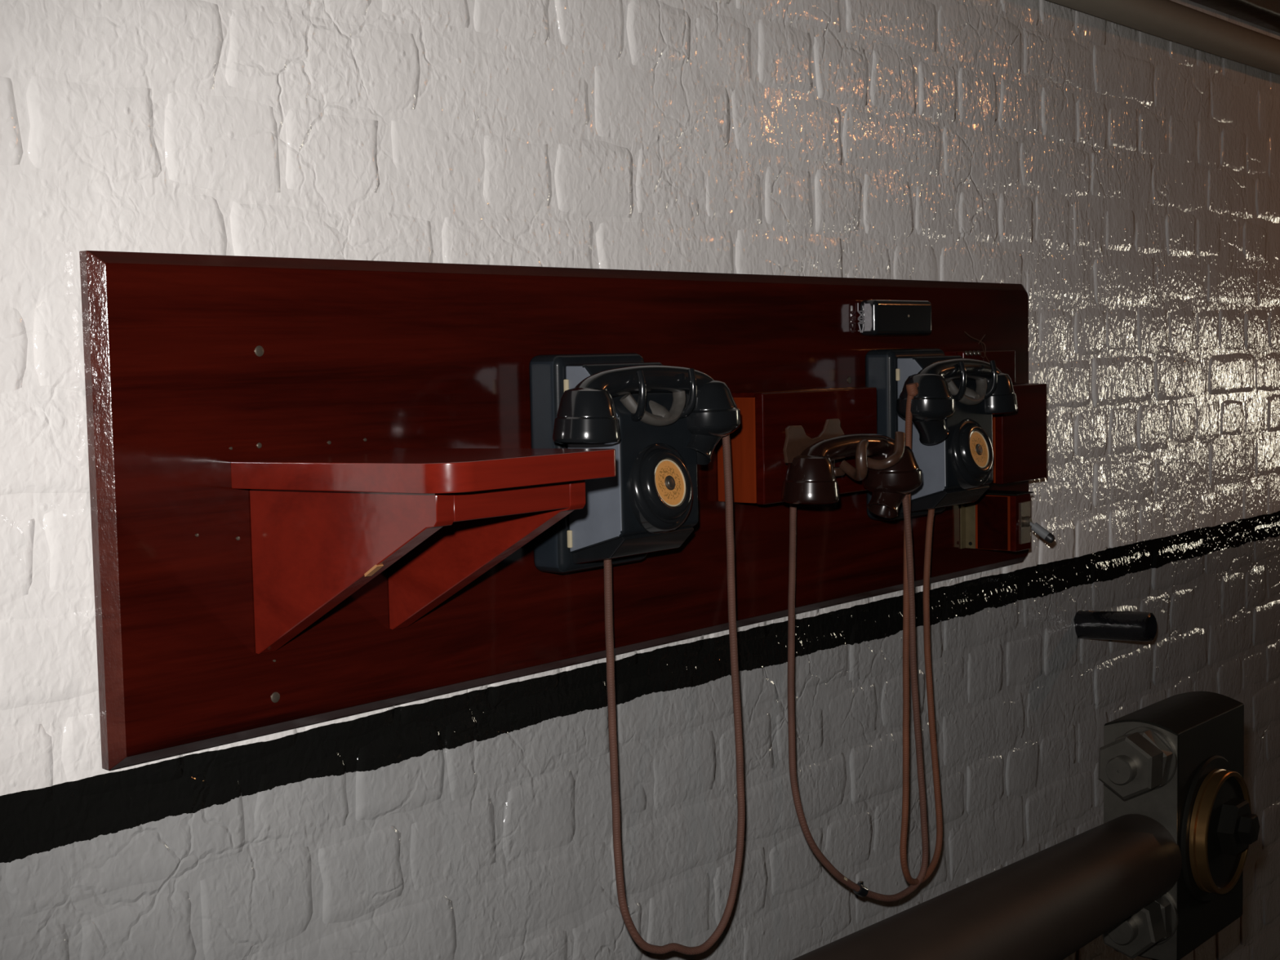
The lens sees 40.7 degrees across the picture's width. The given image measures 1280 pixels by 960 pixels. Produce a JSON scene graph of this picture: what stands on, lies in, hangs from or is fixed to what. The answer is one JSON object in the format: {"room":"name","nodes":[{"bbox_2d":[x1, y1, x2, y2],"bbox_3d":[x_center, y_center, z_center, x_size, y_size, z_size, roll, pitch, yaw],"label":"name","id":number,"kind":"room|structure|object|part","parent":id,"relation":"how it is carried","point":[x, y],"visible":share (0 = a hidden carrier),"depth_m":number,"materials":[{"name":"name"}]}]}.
{"room":"engine room","nodes":[
{"label":"engine room","id":0,"kind":"room"},
{"bbox_2d":[0,0,1279,959],"bbox_3d":[0.525,0.201,2.442,0.122,2.600,8.200,2,6,40],"label":"wall","id":1,"kind":"structure","parent":0,"point":[1125,177],"depth_m":1.75,"materials":[{"name":"brick"}]},
{"bbox_2d":[79,250,1028,769],"bbox_3d":[0.066,-0.026,1.766,0.018,0.371,1.412,2,6,40],"label":"board","id":2,"kind":"object","parent":1,"relation":"attached to","point":[195,366],"visible":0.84,"depth_m":1.43,"materials":[{"name":"wood"}]},
{"bbox_2d":[231,448,616,653],"bbox_3d":[-0.161,0.056,1.300,0.234,0.154,0.178,2,6,40],"label":"wall shelf","id":3,"kind":"object","parent":2,"relation":"attached to","point":[324,526],"visible":1,"depth_m":1.27,"materials":[{"name":"red wood"}]},
{"bbox_3d":[-0.096,0.014,1.248,0.013,0.022,0.120,2,6,40],"label":"rail","id":4,"kind":"part","parent":3,"relation":"part of","materials":[{"name":"red wood"}]},
{"bbox_2d":[528,352,745,955],"bbox_3d":[0.009,0.165,1.596,0.126,0.565,0.185,2,6,40],"label":"wall telephone","id":5,"kind":"object","parent":2,"relation":"attached to","point":[650,504],"visible":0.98,"depth_m":1.53,"materials":[{"name":"black plastic"}]},
{"bbox_3d":[-0.006,0.059,1.560,0.062,0.029,0.100,2,6,40],"label":"plate","id":6,"kind":"part","parent":5,"relation":"part of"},
{"bbox_2d":[552,364,741,465],"bbox_3d":[0.009,-0.055,1.523,0.064,0.093,0.227,2,6,40],"label":"telephone handset","id":7,"kind":"object","parent":5,"relation":"attached to","point":[586,414],"visible":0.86,"depth_m":1.49,"materials":[{"name":"black plastic"}]},
{"bbox_3d":[0.007,-0.080,1.520,0.040,0.044,0.198,2,6,40],"label":"handle","id":8,"kind":"part","parent":7,"relation":"part of","materials":[{"name":"black plastic"}]},
{"bbox_3d":[0.036,0.200,1.590,0.165,0.496,0.016,-5,6,-39],"label":"cord","id":9,"kind":"part","parent":5,"relation":"part of","materials":[{"name":"brown rubber"}]},
{"bbox_2d":[717,386,905,504],"bbox_3d":[0.193,-0.038,1.798,0.137,0.113,0.233,2,6,40],"label":"box","id":10,"kind":"object","parent":2,"relation":"attached to","point":[776,426],"visible":0.8,"depth_m":1.75,"materials":[{"name":"brown wood"}]},
{"bbox_3d":[0.177,-0.040,1.732,0.004,0.041,0.111,2,6,40],"label":"saddle plate","id":11,"kind":"part","parent":10,"relation":"part of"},
{"bbox_2d":[780,432,928,902],"bbox_3d":[0.222,0.209,1.821,0.114,0.521,0.273,2,6,40],"label":"telephone handset","id":12,"kind":"object","parent":10,"relation":"hanging from","point":[810,478],"visible":0.98,"depth_m":1.80,"materials":[{"name":"brown plastic"}]},
{"bbox_3d":[0.217,-0.026,1.764,0.040,0.043,0.186,2,6,40],"label":"handle","id":13,"kind":"part","parent":12,"relation":"part of","materials":[{"name":"brown plastic"}]},
{"bbox_2d":[857,299,931,336],"bbox_3d":[0.298,-0.188,2.005,0.025,0.041,0.130,2,6,40],"label":"buzzer","id":14,"kind":"object","parent":2,"relation":"attached to","point":[877,317],"visible":1,"depth_m":1.98,"materials":[{"name":"metal"}]},
{"bbox_2d":[865,347,997,885],"bbox_3d":[0.320,0.150,1.970,0.126,0.599,0.212,2,6,40],"label":"wall telephone","id":15,"kind":"object","parent":2,"relation":"attached to","point":[957,469],"visible":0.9,"depth_m":1.95,"materials":[{"name":"black plastic"}]},
{"bbox_3d":[0.315,0.172,1.922,0.023,0.563,0.129,1,5,24],"label":"cord","id":16,"kind":"part","parent":15,"relation":"part of","materials":[{"name":"brown rubber"}]},
{"bbox_3d":[0.351,0.021,1.988,0.062,0.029,0.100,2,6,40],"label":"plate","id":17,"kind":"part","parent":15,"relation":"part of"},
{"bbox_2d":[896,358,1017,444],"bbox_3d":[0.360,-0.090,1.943,0.064,0.093,0.227,2,5,37],"label":"telephone handset","id":18,"kind":"object","parent":15,"relation":"attached to","point":[934,403],"visible":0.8,"depth_m":1.88,"materials":[{"name":"black plastic"}]},
{"bbox_3d":[0.360,-0.115,1.942,0.040,0.044,0.198,2,5,37],"label":"handle","id":19,"kind":"part","parent":18,"relation":"part of","materials":[{"name":"black plastic"}]},
{"bbox_2d":[943,331,1015,383],"bbox_3d":[0.421,-0.151,2.136,0.050,0.067,0.132,2,6,40],"label":"box","id":20,"kind":"object","parent":2,"relation":"attached to","point":[1005,360],"visible":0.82,"depth_m":2.14,"materials":[{"name":"brown wood"}]},
{"bbox_2d":[960,489,1055,551],"bbox_3d":[0.461,0.052,2.147,0.109,0.072,0.055,2,6,40],"label":"switch box","id":21,"kind":"object","parent":2,"relation":"attached to","point":[999,520],"visible":0.86,"depth_m":2.14,"materials":[{"name":"brown wood"}]},
{"bbox_3d":[0.439,0.053,2.145,0.041,0.067,0.002,2,6,40],"label":"panel","id":22,"kind":"part","parent":21,"relation":"part of","materials":[{"name":"brown wood"}]},
{"bbox_3d":[0.449,0.016,2.160,0.073,0.002,0.045,2,6,40],"label":"lid","id":23,"kind":"part","parent":21,"relation":"part of","materials":[{"name":"paint"}]},
{"bbox_2d":[1020,501,1032,544],"bbox_3d":[0.481,0.053,2.140,0.008,0.052,0.025,2,6,40],"label":"switch plate","id":24,"kind":"object","parent":21,"relation":"attached to","point":[1026,522],"depth_m":2.14,"materials":[{"name":"metal"}]},
{"bbox_2d":[991,382,1047,484],"bbox_3d":[0.456,-0.060,2.171,0.064,0.121,0.119,2,6,40],"label":"box","id":25,"kind":"object","parent":2,"relation":"attached to","point":[1020,436],"visible":0.54,"depth_m":2.14,"materials":[{"name":"brown wood"}]},
{"bbox_2d":[1074,609,1156,641],"bbox_3d":[0.671,0.207,2.450,0.120,0.047,0.042,2,6,40],"label":"pipe stub","id":26,"kind":"object","parent":1,"relation":"attached to","point":[1140,626],"visible":0.99,"depth_m":2.43,"materials":[{"name":"black paint"}]},
{"bbox_2d":[1047,0,1279,74],"bbox_3d":[0.548,-0.660,2.278,0.064,0.090,8.000,2,6,40],"label":"conduit pipe","id":27,"kind":"object","parent":1,"relation":"attached to","point":[1168,20],"visible":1,"depth_m":2.58,"materials":[{"name":"brown metal"}]},
{"bbox_2d":[1189,0,1279,32],"bbox_3d":[0.571,-0.904,2.302,0.060,0.378,8.200,2,6,40],"label":"trim","id":28,"kind":"structure","parent":1,"relation":"attached to","point":[1263,13],"depth_m":2.81,"materials":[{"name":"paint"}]},
{"bbox_3d":[1.808,1.600,1.500,3.250,0.100,8.200,2,6,40],"label":"floor","id":29,"kind":"structure","parent":0,"visible":0},
{"bbox_2d":[791,691,1260,959],"bbox_3d":[-0.224,0.424,0.797,0.143,0.232,2.568,2,6,40],"label":"pipe","id":30,"kind":"object","parent":29,"relation":"on","point":[1162,875],"visible":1,"depth_m":1.60,"materials":[{"name":"metal"}]},
{"bbox_3d":[-0.285,0.419,0.739,0.123,0.141,2.402,2,6,40],"label":"connecting rod","id":31,"kind":"part","parent":30,"relation":"part of","materials":[{"name":"brown paint"}]},
{"bbox_3d":[0.481,0.345,1.658,0.074,0.228,0.001,2,6,40],"label":"plate","id":32,"kind":"part","parent":30,"relation":"part of","materials":[{"name":"metal"}]},
{"bbox_2d":[1123,726,1177,790],"bbox_3d":[0.483,0.266,1.645,0.060,0.060,0.004,2,6,40],"label":"washer","id":33,"kind":"object","parent":30,"relation":"in","point":[1166,737],"depth_m":1.63,"materials":[{"name":"metal"}]},
{"bbox_2d":[1153,893,1177,945],"bbox_3d":[0.487,0.417,1.656,0.060,0.060,0.004,2,6,40],"label":"washer","id":34,"kind":"object","parent":30,"relation":"in","point":[1170,900],"depth_m":1.64,"materials":[{"name":"metal"}]}
]}

